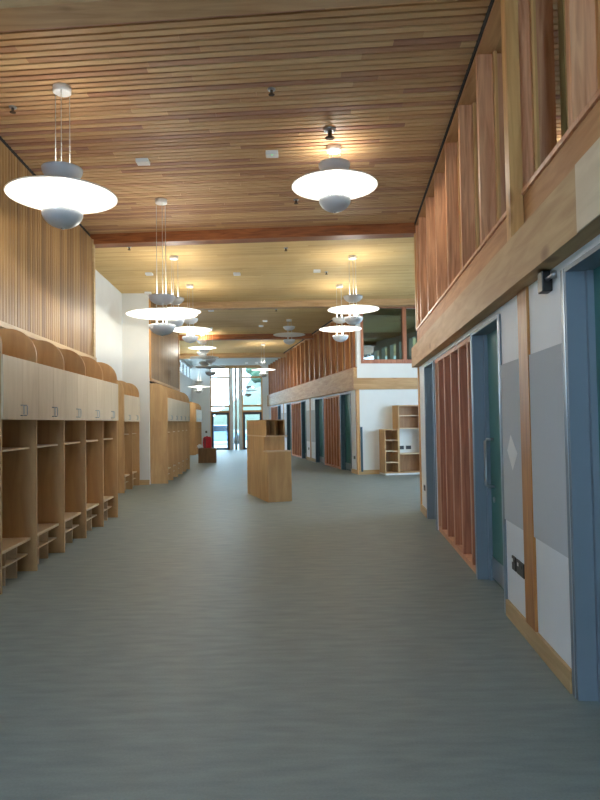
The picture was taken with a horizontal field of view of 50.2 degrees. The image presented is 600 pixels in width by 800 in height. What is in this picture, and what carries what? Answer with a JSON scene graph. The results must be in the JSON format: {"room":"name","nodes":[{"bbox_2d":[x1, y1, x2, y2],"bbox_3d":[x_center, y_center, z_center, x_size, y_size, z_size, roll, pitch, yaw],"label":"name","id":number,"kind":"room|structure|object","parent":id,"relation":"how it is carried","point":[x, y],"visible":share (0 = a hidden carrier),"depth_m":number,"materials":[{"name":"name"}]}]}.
{"room":"school corridor","nodes":[
{"label":"school corridor","id":0,"kind":"room"},
{"bbox_2d":[0,136,191,479],"bbox_3d":[-4.410,-0.261,17.028,1.230,4.800,40.200,-1,-2,-3],"label":"wall","id":1,"kind":"structure","parent":0,"point":[122,340],"depth_m":15.86,"materials":[{"name":"white paint"}]},
{"bbox_2d":[0,140,92,355],"bbox_3d":[-3.135,-1.967,4.006,0.041,2.020,13.750,-1,-2,-3],"label":"left wall slats","id":2,"kind":"structure","parent":1,"relation":"attached to","point":[46,270],"depth_m":8.34,"materials":[{"name":"brown wood"}]},
{"bbox_2d":[0,239,96,360],"bbox_3d":[-3.155,-1.937,4.014,0.160,2.080,13.970,-1,-2,-3],"label":"trim","id":3,"kind":"structure","parent":1,"relation":"attached to","point":[3,325],"depth_m":10.45,"materials":[{"name":"beige wood"}]},
{"bbox_2d":[140,480,149,484],"bbox_3d":[-4.639,2.217,20.977,0.840,0.120,20.341,-1,-2,-6],"label":"baseboard","id":4,"kind":"structure","parent":1,"relation":"attached to","point":[142,482],"depth_m":15.76,"materials":[{"name":"beige wood"}]},
{"bbox_2d":[149,299,179,390],"bbox_3d":[-4.005,-1.449,18.777,0.240,2.120,5.640,-1,-2,-3],"label":"trim","id":5,"kind":"structure","parent":1,"relation":"attached to","point":[150,372],"depth_m":16.10,"materials":[{"name":"brown wood"}]},
{"bbox_2d":[180,360,191,379],"bbox_3d":[-5.668,-1.675,28.729,0.100,0.650,14.200,-1,-2,-3],"label":"window","id":6,"kind":"structure","parent":1,"relation":"in","point":[185,369],"depth_m":32.82,"materials":[{"name":"clear glass"}]},
{"bbox_2d":[0,0,435,30],"bbox_3d":[-0.049,-3.039,4.705,15.076,0.190,0.260,-1,-2,5],"label":"ceiling beam","id":7,"kind":"structure","parent":1,"relation":"attached to","point":[14,14],"depth_m":4.79,"materials":[{"name":"brown wood"}]},
{"bbox_2d":[90,223,415,247],"bbox_3d":[-0.044,-2.824,10.828,15.049,0.210,0.276,-1,-2,4],"label":"ceiling beam","id":8,"kind":"structure","parent":1,"relation":"attached to","point":[390,230],"depth_m":10.77,"materials":[{"name":"brown wood"}]},
{"bbox_2d":[156,298,414,309],"bbox_3d":[-0.042,-2.607,17.340,15.003,0.210,0.274,-1,-2,1],"label":"trim","id":9,"kind":"structure","parent":1,"relation":"attached to","point":[375,302],"depth_m":17.23,"materials":[{"name":"brown wood"}]},
{"bbox_2d":[180,351,395,358],"bbox_3d":[-0.035,-2.154,30.294,15.014,0.250,0.270,-1,-2,-2],"label":"trim","id":10,"kind":"structure","parent":1,"relation":"attached to","point":[220,355],"depth_m":30.09,"materials":[{"name":"brown wood"}]},
{"bbox_2d":[179,332,415,340],"bbox_3d":[-0.038,-2.381,23.792,15.014,0.230,0.261,-1,-2,-2],"label":"trim","id":11,"kind":"structure","parent":1,"relation":"attached to","point":[213,337],"depth_m":23.63,"materials":[{"name":"brown wood"}]},
{"bbox_2d":[191,365,268,447],"bbox_3d":[-3.745,0.349,35.585,8.500,4.800,0.150,-1,-2,0],"label":"wall","id":12,"kind":"structure","parent":0,"point":[203,399],"depth_m":35.53,"materials":[{"name":"white paint"}]},
{"bbox_2d":[210,365,262,449],"bbox_3d":[-3.524,0.413,35.503,2.900,4.660,0.250,-1,-2,0],"label":"window","id":13,"kind":"structure","parent":12,"relation":"in","point":[230,368],"depth_m":35.50,"materials":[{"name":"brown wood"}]},
{"bbox_2d":[211,412,228,449],"bbox_3d":[-4.408,1.727,35.477,0.970,2.060,0.175,-1,-2,0],"label":"door","id":14,"kind":"structure","parent":13,"relation":"attached to","point":[225,413],"depth_m":35.46,"materials":[{"name":"grey"}]},
{"bbox_2d":[243,412,261,448],"bbox_3d":[-2.628,1.699,35.477,1.030,2.060,0.175,-1,-2,0],"label":"door","id":15,"kind":"structure","parent":13,"relation":"attached to","point":[244,413],"depth_m":35.47,"materials":[{"name":"grey"}]},
{"bbox_2d":[0,0,490,353],"bbox_3d":[-0.941,-2.791,13.861,18.193,0.035,34.986,-1,-2,0],"label":"ceiling","id":16,"kind":"structure","parent":0,"point":[190,97],"depth_m":7.15,"materials":[{"name":"brown wood"}]},
{"bbox_2d":[9,105,16,113],"bbox_3d":[-2.928,-2.958,6.524,0.080,0.058,0.080,-1,-2,0],"label":"sprinkler","id":17,"kind":"object","parent":16,"relation":"attached to","point":[12,107],"visible":1,"depth_m":6.51,"materials":[{"name":"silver metal"}]},
{"bbox_2d":[4,82,117,229],"bbox_3d":[-2.277,-2.319,6.132,1.024,1.382,1.024,0,-2,-15],"label":"pendant lamp","id":18,"kind":"object","parent":16,"relation":"hanging from","point":[62,198],"visible":1,"depth_m":6.04,"materials":[{"name":"beige metal"}]},
{"bbox_2d":[135,158,149,165],"bbox_3d":[-1.937,-2.935,7.894,0.150,0.045,0.138,-1,-2,0],"label":"ceiling sensor","id":19,"kind":"object","parent":16,"relation":"attached to","point":[140,161],"visible":1,"depth_m":7.85,"materials":[{"name":"white plastic"}]},
{"bbox_2d":[145,272,152,275],"bbox_3d":[-3.254,-2.716,13.810,0.150,0.045,0.138,-1,-2,0],"label":"ceiling sensor","id":20,"kind":"object","parent":16,"relation":"attached to","point":[146,273],"visible":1,"depth_m":13.75,"materials":[{"name":"white plastic"}]},
{"bbox_2d":[155,198,166,288],"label":"pendant lamp","id":21,"kind":"object","parent":16,"relation":"hanging from","point":[159,201],"depth_m":9.27,"materials":[{"name":"beige"}]},
{"bbox_2d":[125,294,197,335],"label":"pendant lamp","id":22,"kind":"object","parent":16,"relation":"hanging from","point":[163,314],"depth_m":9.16,"materials":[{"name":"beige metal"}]},
{"bbox_2d":[169,255,177,260],"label":"pendant lamp","id":23,"kind":"object","parent":16,"relation":"hanging from","point":[173,257],"depth_m":12.40,"materials":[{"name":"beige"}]},
{"bbox_2d":[165,319,183,327],"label":"pendant lamp","id":24,"kind":"object","parent":16,"relation":"hanging from","point":[178,323],"depth_m":12.29,"materials":[{"name":"beige metal"}]},
{"bbox_2d":[157,296,200,313],"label":"pendant lamp","id":25,"kind":"object","parent":16,"relation":"hanging from","point":[178,301],"depth_m":12.31,"materials":[{"name":"beige"}]},
{"bbox_2d":[173,284,211,342],"bbox_3d":[-2.583,-2.017,15.027,1.024,1.382,1.024,-1,-2,-1],"label":"pendant lamp","id":26,"kind":"object","parent":16,"relation":"hanging from","point":[187,329],"visible":0.95,"depth_m":14.96,"materials":[{"name":"beige metal"}]},
{"bbox_2d":[188,351,209,392],"bbox_3d":[-4.590,-1.245,29.060,1.024,1.922,1.024,-2,-2,23],"label":"pendant lamp","id":27,"kind":"object","parent":16,"relation":"hanging from","point":[197,382],"visible":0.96,"depth_m":28.98,"materials":[{"name":"beige"}]},
{"bbox_2d":[188,333,215,355],"bbox_3d":[-3.552,-1.996,23.282,1.024,0.842,1.024,-2,-2,19],"label":"pendant lamp","id":28,"kind":"object","parent":16,"relation":"hanging from","point":[201,334],"visible":0.76,"depth_m":23.21,"materials":[{"name":"beige"}]},
{"bbox_2d":[190,332,218,365],"bbox_3d":[-3.389,-1.813,22.675,1.024,1.252,1.024,-2,-2,19],"label":"pendant lamp","id":29,"kind":"object","parent":16,"relation":"hanging from","point":[203,351],"visible":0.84,"depth_m":22.58,"materials":[{"name":"white"}]},
{"bbox_2d":[196,327,224,375],"bbox_3d":[-3.057,-1.637,21.828,1.024,1.672,1.024,-1,-2,-3],"label":"pendant lamp","id":30,"kind":"object","parent":16,"relation":"hanging from","point":[209,373],"visible":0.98,"depth_m":21.77,"materials":[{"name":"white metal"}]},
{"bbox_2d":[252,344,275,376],"bbox_3d":[-1.526,-1.637,26.600,1.024,1.402,1.024,0,-2,-27],"label":"pendant lamp","id":31,"kind":"object","parent":16,"relation":"hanging from","point":[261,364],"visible":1,"depth_m":26.54,"materials":[{"name":"beige metal"}]},
{"bbox_2d":[268,87,274,95],"bbox_3d":[-0.278,-3.010,6.254,0.080,0.058,0.080,-1,-2,0],"label":"sprinkler","id":32,"kind":"object","parent":16,"relation":"attached to","point":[271,90],"visible":1,"depth_m":6.24,"materials":[{"name":"silver metal"}]},
{"bbox_2d":[266,150,277,157],"bbox_3d":[-0.338,-2.963,7.723,0.150,0.050,0.138,-1,-2,0],"label":"ceiling sensor","id":33,"kind":"object","parent":16,"relation":"attached to","point":[269,153],"visible":1,"depth_m":7.67,"materials":[{"name":"white plastic"}]},
{"bbox_2d":[273,319,304,344],"bbox_3d":[-0.345,-2.159,20.364,1.024,0.812,1.024,-2,-2,21],"label":"pendant lamp","id":34,"kind":"object","parent":16,"relation":"hanging from","point":[287,334],"visible":1,"depth_m":20.29,"materials":[{"name":"white metal"}]},
{"bbox_2d":[313,269,320,272],"bbox_3d":[0.366,-2.775,13.780,0.150,0.045,0.138,-1,-2,0],"label":"ceiling sensor","id":35,"kind":"object","parent":16,"relation":"attached to","point":[314,270],"visible":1,"depth_m":13.72,"materials":[{"name":"white plastic"}]},
{"bbox_2d":[323,126,335,139],"bbox_3d":[0.333,-2.967,7.133,0.144,0.104,0.144,-1,-2,0],"label":"sprinkler","id":36,"kind":"object","parent":16,"relation":"attached to","point":[329,130],"visible":1,"depth_m":7.11,"materials":[{"name":"silver metal"}]},
{"bbox_2d":[291,144,377,212],"bbox_3d":[0.408,-2.609,7.581,1.024,0.792,1.024,-2,-2,20],"label":"pendant lamp","id":37,"kind":"object","parent":16,"relation":"hanging from","point":[334,185],"visible":1,"depth_m":7.49,"materials":[{"name":"beige"}]},
{"bbox_2d":[336,284,342,302],"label":"pendant lamp","id":38,"kind":"object","parent":16,"relation":"hanging from","point":[338,285],"depth_m":15.32,"materials":[{"name":"beige metal"}]},
{"bbox_2d":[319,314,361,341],"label":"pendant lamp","id":39,"kind":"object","parent":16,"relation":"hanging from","point":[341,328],"depth_m":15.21,"materials":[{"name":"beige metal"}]},
{"bbox_2d":[327,255,378,325],"bbox_3d":[1.046,-2.155,12.629,1.024,1.382,1.024,-1,-2,-3],"label":"pendant lamp","id":40,"kind":"object","parent":16,"relation":"hanging from","point":[349,309],"visible":1,"depth_m":12.55,"materials":[{"name":"beige"}]},
{"bbox_2d":[183,356,395,365],"bbox_3d":[-0.034,-2.115,33.389,16.000,0.140,4.400,-1,-2,0],"label":"ceiling","id":41,"kind":"structure","parent":0,"point":[219,361],"depth_m":33.16,"materials":[{"name":"white paint"}]},
{"bbox_2d":[241,386,255,396],"bbox_3d":[-2.818,-1.110,34.558,1.024,1.882,1.024,-2,-2,21],"label":"pendant lamp","id":42,"kind":"object","parent":41,"relation":"hanging from","point":[249,387],"visible":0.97,"depth_m":34.40,"materials":[{"name":"white metal"}]},
{"bbox_2d":[0,449,599,799],"bbox_3d":[0.034,2.101,16.149,18.000,0.120,38.820,-1,-2,0],"label":"floor","id":43,"kind":"structure","parent":0,"point":[213,639],"depth_m":3.96,"materials":[{"name":"plastic"}]},
{"bbox_2d":[0,329,38,593],"bbox_3d":[-2.920,0.497,6.200,0.524,2.515,0.930,-1,-2,-3],"label":"locker","id":44,"kind":"object","parent":43,"relation":"on","point":[19,367],"visible":1,"depth_m":6.62,"materials":[{"name":"brown wood"}]},
{"bbox_2d":[2,447,29,451],"bbox_3d":[-2.976,0.485,6.197,0.388,0.020,0.878,-1,-2,-3],"label":"shelf","id":45,"kind":"object","parent":44,"relation":"attached to","point":[4,449],"depth_m":6.53,"materials":[{"name":"brown wood"}]},
{"bbox_2d":[32,340,65,563],"bbox_3d":[-2.975,0.529,7.128,0.524,2.515,0.930,-1,-2,-3],"label":"locker","id":46,"kind":"object","parent":43,"relation":"on","point":[52,374],"visible":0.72,"depth_m":7.55,"materials":[{"name":"brown wood"}]},
{"bbox_2d":[37,444,57,447],"bbox_3d":[-3.031,0.516,7.112,0.388,0.020,0.904,-1,-2,-3],"label":"shelf","id":47,"kind":"object","parent":46,"relation":"attached to","point":[38,445],"depth_m":7.41,"materials":[{"name":"brown wood"}]},
{"bbox_2d":[59,349,86,542],"bbox_3d":[-3.030,0.560,8.055,0.524,2.515,0.930,-1,-2,-3],"label":"locker","id":48,"kind":"object","parent":43,"relation":"on","point":[74,366],"visible":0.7,"depth_m":8.47,"materials":[{"name":"brown wood"}]},
{"bbox_2d":[80,356,103,530],"bbox_3d":[-3.086,0.593,8.983,0.524,2.515,0.930,-1,-2,-3],"label":"locker","id":49,"kind":"object","parent":43,"relation":"on","point":[94,466],"visible":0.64,"depth_m":9.40,"materials":[{"name":"brown wood"}]},
{"bbox_2d":[98,362,117,520],"bbox_3d":[-3.141,0.624,9.911,0.524,2.515,0.930,-1,-2,-3],"label":"locker","id":50,"kind":"object","parent":43,"relation":"on","point":[110,439],"visible":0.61,"depth_m":10.33,"materials":[{"name":"brown wood"}]},
{"bbox_2d":[117,380,132,492],"bbox_3d":[-4.050,0.789,14.397,0.474,2.515,0.880,-1,-2,-3],"label":"locker","id":51,"kind":"object","parent":43,"relation":"on","point":[125,398],"visible":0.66,"depth_m":14.27,"materials":[{"name":"brown wood"}]},
{"bbox_2d":[127,383,139,486],"bbox_3d":[-4.102,0.819,15.275,0.474,2.515,0.880,-1,-2,-3],"label":"locker","id":52,"kind":"object","parent":43,"relation":"on","point":[135,393],"visible":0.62,"depth_m":15.67,"materials":[{"name":"brown wood"}]},
{"bbox_2d":[150,383,173,483],"bbox_3d":[-3.540,0.852,16.525,0.494,2.515,0.970,-1,-2,-3],"label":"locker","id":53,"kind":"object","parent":43,"relation":"on","point":[161,397],"visible":1,"depth_m":16.05,"materials":[{"name":"brown wood"}]},
{"bbox_2d":[169,388,177,476],"bbox_3d":[-3.598,0.885,17.493,0.494,2.515,0.970,-1,-2,-3],"label":"locker","id":54,"kind":"object","parent":43,"relation":"on","point":[175,401],"visible":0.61,"depth_m":17.94,"materials":[{"name":"brown wood"}]},
{"bbox_2d":[173,389,182,473],"bbox_3d":[-3.656,0.918,18.460,0.494,2.515,0.970,-1,-2,-3],"label":"locker","id":55,"kind":"object","parent":43,"relation":"on","point":[179,398],"visible":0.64,"depth_m":18.91,"materials":[{"name":"brown wood"}]},
{"bbox_2d":[178,391,185,471],"bbox_3d":[-3.713,0.952,19.428,0.494,2.515,0.970,-1,-2,-3],"label":"locker","id":56,"kind":"object","parent":43,"relation":"on","point":[181,393],"visible":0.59,"depth_m":19.88,"materials":[{"name":"brown wood"}]},
{"bbox_2d":[183,393,189,468],"bbox_3d":[-3.771,0.985,20.396,0.494,2.515,0.970,-1,-2,-3],"label":"locker","id":57,"kind":"object","parent":43,"relation":"on","point":[185,395],"visible":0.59,"depth_m":20.84,"materials":[{"name":"brown wood"}]},
{"bbox_2d":[189,402,197,454],"bbox_3d":[-5.045,1.344,30.517,0.374,2.515,0.900,-1,-2,-3],"label":"locker","id":58,"kind":"object","parent":43,"relation":"on","point":[193,423],"visible":0.92,"depth_m":30.08,"materials":[{"name":"brown wood"}]},
{"bbox_2d":[195,403,199,444],"bbox_3d":[-5.099,1.375,31.415,0.374,2.515,0.900,-1,-2,-3],"label":"locker","id":59,"kind":"object","parent":43,"relation":"on","point":[195,403],"visible":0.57,"depth_m":31.83,"materials":[{"name":"brown wood"}]},
{"bbox_2d":[198,404,201,447],"bbox_3d":[-5.152,1.406,32.312,0.374,2.515,0.900,-1,-2,-3],"label":"locker","id":60,"kind":"object","parent":43,"relation":"on","point":[198,404],"visible":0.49,"depth_m":32.72,"materials":[{"name":"brown wood"}]},
{"bbox_2d":[198,448,216,462],"bbox_3d":[-3.497,2.091,24.195,0.650,0.550,0.400,-1,-2,-3],"label":"storage box","id":61,"kind":"object","parent":43,"relation":"on","point":[205,455],"visible":0.91,"depth_m":24.00,"materials":[{"name":"brown wood"}]},
{"bbox_2d":[203,436,211,447],"bbox_3d":[-3.504,1.582,24.195,0.330,0.467,0.215,-1,-2,-3],"label":"bag","id":62,"kind":"object","parent":61,"relation":"on","point":[207,441],"visible":1,"depth_m":24.12,"materials":[{"name":"red fabric"}]},
{"bbox_2d":[247,420,291,502],"bbox_3d":[-0.640,1.169,12.801,0.469,1.540,1.676,0,-2,-18],"label":"shelf","id":63,"kind":"object","parent":43,"relation":"on","point":[269,479],"visible":1,"depth_m":12.23,"materials":[{"name":"brown wood"}]},
{"bbox_2d":[271,406,277,419],"bbox_3d":[-1.216,1.489,33.553,0.227,2.305,2.611,-1,-2,-11],"label":"screen","id":64,"kind":"object","parent":43,"relation":"on","point":[274,410],"visible":0.31,"depth_m":33.75,"materials":[{"name":"brown wood"}]},
{"bbox_2d":[291,402,301,457],"bbox_3d":[-0.038,1.260,27.270,0.227,2.305,2.410,-1,-2,-11],"label":"screen","id":65,"kind":"object","parent":43,"relation":"on","point":[295,407],"visible":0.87,"depth_m":27.42,"materials":[{"name":"brown wood"}]},
{"bbox_2d":[324,395,340,468],"bbox_3d":[1.159,1.028,20.888,0.227,2.305,2.309,-1,-2,-11],"label":"screen","id":66,"kind":"object","parent":43,"relation":"on","point":[332,403],"visible":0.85,"depth_m":21.02,"materials":[{"name":"brown wood"}]},
{"bbox_2d":[379,405,419,474],"bbox_3d":[2.852,1.097,17.717,1.200,1.900,0.558,-1,-2,-11],"label":"bookcase","id":67,"kind":"object","parent":43,"relation":"on","point":[392,462],"visible":0.85,"depth_m":17.89,"materials":[{"name":"brown wood"}]},
{"bbox_2d":[435,336,475,573],"bbox_3d":[1.873,0.564,7.376,0.227,2.305,2.632,-1,-2,4],"label":"screen","id":68,"kind":"object","parent":43,"relation":"on","point":[456,521],"visible":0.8,"depth_m":7.36,"materials":[{"name":"brown wood"}]},
{"bbox_2d":[269,390,356,469],"bbox_3d":[0.006,1.224,27.023,0.242,2.360,18.737,-1,-2,-11],"label":"wall","id":69,"kind":"structure","parent":0,"point":[353,405],"depth_m":20.66,"materials":[{"name":"white paint"}]},
{"bbox_2d":[278,405,280,419],"bbox_3d":[-0.931,1.423,31.789,0.186,2.310,0.966,-1,-2,-11],"label":"door","id":70,"kind":"structure","parent":69,"relation":"in","point":[279,406],"depth_m":32.20,"materials":[{"name":"teal metal"}]},
{"bbox_2d":[284,413,286,437],"bbox_3d":[-0.689,1.196,30.042,0.013,1.180,0.745,-1,-2,-11],"label":"board","id":71,"kind":"object","parent":69,"relation":"attached to","point":[285,419],"visible":0.79,"depth_m":29.94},
{"bbox_2d":[286,403,291,454],"bbox_3d":[-0.416,1.323,29.043,0.186,2.310,1.218,-1,-2,-11],"label":"door","id":72,"kind":"structure","parent":69,"relation":"in","point":[288,406],"depth_m":29.54,"materials":[{"name":"teal metal"}]},
{"bbox_2d":[283,398,311,457],"bbox_3d":[-0.189,1.179,27.373,0.019,2.240,6.498,-1,-2,-11],"label":"trim","id":73,"kind":"structure","parent":69,"relation":"attached to","point":[310,398],"depth_m":24.23,"materials":[{"name":"brown wood"}]},
{"bbox_2d":[301,401,306,457],"bbox_3d":[0.234,1.197,25.580,0.186,2.310,1.017,-1,-2,-11],"label":"door","id":74,"kind":"structure","parent":69,"relation":"in","point":[303,403],"depth_m":25.98,"materials":[{"name":"teal metal"}]},
{"bbox_2d":[306,410,309,440],"bbox_3d":[0.315,1.001,24.689,0.013,1.180,0.685,-1,-2,-11],"label":"board","id":75,"kind":"object","parent":69,"relation":"attached to","point":[307,412],"visible":1,"depth_m":24.62,"materials":[{"name":"grey"}]},
{"bbox_2d":[267,379,352,405],"bbox_3d":[-0.035,-0.115,27.064,0.400,0.320,18.737,-1,-2,-11],"label":"trim","id":76,"kind":"structure","parent":69,"relation":"attached to","point":[343,386],"depth_m":22.68,"materials":[{"name":"brown wood"}]},
{"bbox_2d":[267,314,356,400],"bbox_3d":[-0.121,-1.319,27.092,0.256,2.090,18.737,-1,-2,-11],"label":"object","id":77,"kind":"structure","parent":69,"relation":"in","point":[320,361],"depth_m":23.34,"materials":[{"name":"brown wood"}]},
{"bbox_2d":[310,410,314,441],"bbox_3d":[0.480,0.969,23.809,0.012,1.180,0.745,-1,-2,-11],"label":"board","id":78,"kind":"object","parent":69,"relation":"attached to","point":[311,411],"visible":1,"depth_m":23.82,"materials":[{"name":"grey"}]},
{"bbox_2d":[315,398,324,464],"bbox_3d":[0.772,1.092,22.710,0.186,2.310,1.420,-1,-2,-11],"label":"door","id":79,"kind":"structure","parent":69,"relation":"in","point":[319,404],"depth_m":23.28,"materials":[{"name":"teal metal"}]},
{"bbox_2d":[306,457,356,473],"bbox_3d":[0.350,2.256,24.538,0.034,0.120,13.700,-1,-2,-11],"label":"baseboard","id":80,"kind":"structure","parent":69,"relation":"attached to","point":[354,471],"depth_m":23.35,"materials":[{"name":"beige wood"}]},
{"bbox_2d":[340,393,351,470],"bbox_3d":[1.444,0.962,19.124,0.186,2.310,1.268,-1,-2,-11],"label":"door","id":81,"kind":"structure","parent":69,"relation":"in","point":[345,399],"depth_m":19.61,"materials":[{"name":"teal metal"}]},
{"bbox_2d":[355,390,360,474],"bbox_3d":[1.618,0.891,17.836,0.080,2.360,0.131,-1,-2,-11],"label":"trim","id":82,"kind":"structure","parent":69,"relation":"attached to","point":[358,455],"depth_m":17.78,"materials":[{"name":"brown wood"}]},
{"bbox_2d":[355,314,418,473],"bbox_3d":[4.288,-0.354,18.397,5.500,4.800,0.141,-1,-2,-11],"label":"wall","id":83,"kind":"structure","parent":0,"point":[376,405],"depth_m":17.93,"materials":[{"name":"white paint"}]},
{"bbox_2d":[360,427,362,471],"bbox_3d":[1.713,1.367,17.755,0.050,1.240,0.050,-1,-2,-11],"label":"guard","id":84,"kind":"object","parent":83,"relation":"attached to","point":[361,430],"visible":1,"depth_m":17.73,"materials":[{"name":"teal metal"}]},
{"bbox_2d":[359,470,379,474],"bbox_3d":[1.927,2.005,17.787,0.590,0.120,0.020,-1,-2,-11],"label":"baseboard","id":85,"kind":"structure","parent":83,"relation":"attached to","point":[364,471],"depth_m":17.78,"materials":[{"name":"beige wood"}]},
{"bbox_2d":[352,378,417,389],"bbox_3d":[4.231,-0.474,18.365,5.620,0.320,0.190,-1,-2,-11],"label":"trim","id":86,"kind":"structure","parent":83,"relation":"attached to","point":[357,383],"depth_m":17.92,"materials":[{"name":"beige wood"}]},
{"bbox_2d":[360,306,414,362],"bbox_3d":[2.900,-1.860,18.176,2.480,1.660,0.170,-1,-2,-11],"label":"window","id":87,"kind":"structure","parent":83,"relation":"in","point":[404,359],"depth_m":18.08,"materials":[{"name":"brown wood"}]},
{"bbox_2d":[363,326,416,359],"bbox_3d":[3.017,-0.012,28.024,0.154,4.800,19.504,-1,-2,-11],"label":"wall","id":88,"kind":"structure","parent":0,"point":[388,343],"depth_m":24.95,"materials":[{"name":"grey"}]},
{"bbox_2d":[419,234,599,668],"bbox_3d":[1.609,0.420,3.769,0.241,2.360,13.600,-1,-2,4],"label":"wall","id":89,"kind":"structure","parent":0,"point":[553,598],"depth_m":4.01,"materials":[{"name":"white paint"}]},
{"bbox_2d":[417,367,421,509],"bbox_3d":[2.098,0.638,10.498,0.280,2.360,0.100,-1,-2,4],"label":"trim","id":90,"kind":"structure","parent":89,"relation":"attached to","point":[417,367],"depth_m":10.47,"materials":[{"name":"brown wood"}]},
{"bbox_2d":[424,360,437,529],"bbox_3d":[1.963,0.622,9.224,0.186,2.310,1.070,-1,-2,4],"label":"door","id":91,"kind":"structure","parent":89,"relation":"in","point":[429,390],"depth_m":9.67,"materials":[{"name":"blue metal"}]},
{"bbox_2d":[470,314,507,612],"bbox_3d":[1.692,0.502,5.496,0.186,2.310,1.170,-1,-2,4],"label":"door","id":92,"kind":"structure","parent":89,"relation":"in","point":[485,341],"depth_m":5.95,"materials":[{"name":"blue metal"}]},
{"bbox_2d":[421,504,571,693],"bbox_3d":[1.493,1.540,3.691,0.027,0.120,13.500,-1,-2,4],"label":"baseboard","id":93,"kind":"structure","parent":89,"relation":"attached to","point":[558,666],"depth_m":3.99,"materials":[{"name":"beige wood"}]},
{"bbox_2d":[411,167,599,367],"bbox_3d":[1.563,-0.918,3.815,0.411,0.320,13.600,-1,-2,4],"label":"trim","id":94,"kind":"structure","parent":89,"relation":"attached to","point":[549,236],"depth_m":4.05,"materials":[{"name":"beige wood"}]},
{"bbox_2d":[414,0,599,341],"bbox_3d":[1.487,-2.121,3.860,0.276,2.090,13.600,-1,-2,4],"label":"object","id":95,"kind":"structure","parent":89,"relation":"in","point":[526,110],"depth_m":4.46,"materials":[{"name":"brown wood"}]},
{"bbox_2d":[501,359,522,529],"bbox_3d":[1.545,0.311,4.652,0.013,1.180,0.535,-1,-2,4],"label":"board","id":96,"kind":"object","parent":89,"relation":"attached to","point":[510,391],"visible":0.86,"depth_m":4.64,"materials":[{"name":"grey"}]},
{"bbox_2d":[507,435,516,469],"bbox_3d":[1.532,0.381,4.633,0.012,0.260,0.270,-1,-2,4],"label":"paper sheet","id":97,"kind":"object","parent":96,"relation":"attached to","point":[512,453],"visible":1,"depth_m":4.63,"materials":[{"name":"white paper"}]},
{"bbox_2d":[512,555,516,571],"bbox_3d":[1.562,1.192,4.670,0.013,0.100,0.100,-1,-2,4],"label":"outlet","id":98,"kind":"object","parent":89,"relation":"attached to","point":[514,558],"visible":1,"depth_m":4.65,"materials":[{"name":"black plastic"}]},
{"bbox_2d":[516,559,524,578],"bbox_3d":[1.550,1.187,4.501,0.013,0.100,0.190,-1,-2,4],"label":"outlet","id":99,"kind":"object","parent":89,"relation":"attached to","point":[519,565],"visible":0.88,"depth_m":4.48,"materials":[{"name":"black plastic"}]},
{"bbox_2d":[517,286,537,631],"bbox_3d":[1.515,0.379,4.269,0.018,2.240,0.220,-1,-2,4],"label":"trim","id":100,"kind":"structure","parent":89,"relation":"attached to","point":[530,569],"depth_m":4.24,"materials":[{"name":"brown wood"}]},
{"bbox_2d":[537,270,556,293],"bbox_3d":[1.433,-0.693,3.691,0.060,0.122,0.223,-1,-2,4],"label":"wall spotlight","id":101,"kind":"object","parent":89,"relation":"attached to","point":[545,277],"visible":1,"depth_m":3.71,"materials":[{"name":"black plastic"}]},
{"bbox_2d":[529,343,567,557],"bbox_3d":[1.486,0.285,3.837,0.014,1.180,0.640,-1,-2,4],"label":"board","id":102,"kind":"object","parent":89,"relation":"attached to","point":[546,365],"visible":0.93,"depth_m":3.80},
{"bbox_2d":[560,243,599,702],"bbox_3d":[1.508,0.420,2.959,0.186,2.310,1.080,-1,-2,4],"label":"door","id":103,"kind":"structure","parent":89,"relation":"in","point":[579,280],"depth_m":3.42,"materials":[{"name":"blue wood"}]},
{"bbox_2d":[575,137,599,232],"bbox_3d":[1.078,-1.037,0.022,0.008,0.320,5.960,-1,-2,4],"label":"trim","id":104,"kind":"structure","parent":89,"relation":"attached to","point":[587,169],"depth_m":2.84,"materials":[{"name":"beige wood"}]},
{"label":"outside","id":105,"kind":"structure","parent":0,"visible":0},
{"bbox_2d":[214,430,246,448],"bbox_3d":[0.073,4.564,87.721,120.000,0.140,104.350,-1,-2,0],"label":"ground","id":106,"kind":"structure","parent":105,"point":[217,444],"depth_m":45.82,"materials":[{"name":"white"}]},
{"bbox_2d":[214,425,246,443],"bbox_3d":[-5.965,2.515,46.944,4.290,1.415,1.760,0,-2,-14],"label":"car","id":107,"kind":"object","parent":106,"relation":"on","point":[220,431],"visible":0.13,"depth_m":46.15,"materials":[{"name":"silver metal"}]},
{"bbox_2d":[245,368,261,409],"bbox_3d":[-5.852,-1.044,95.321,4.453,11.768,4.273,-1,-2,0],"label":"tree","id":108,"kind":"object","parent":106,"relation":"on","point":[249,371],"visible":0.2,"depth_m":94.08,"materials":[{"name":"green plant"}]},
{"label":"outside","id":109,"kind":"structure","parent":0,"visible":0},
{"bbox_2d":[214,387,260,429],"bbox_3d":[16.628,9.206,149.556,80.910,32.066,50.548,-1,-2,0],"label":"hill","id":110,"kind":"structure","parent":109,"point":[255,398],"depth_m":138.20,"materials":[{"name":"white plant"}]},
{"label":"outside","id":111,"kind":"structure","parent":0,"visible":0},
{"bbox_2d":[245,378,259,393],"bbox_3d":[34.269,20.977,299.601,126.380,151.421,61.223,-1,-2,0],"label":"hill","id":112,"kind":"structure","parent":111,"point":[251,383],"depth_m":296.15,"materials":[{"name":"white"}]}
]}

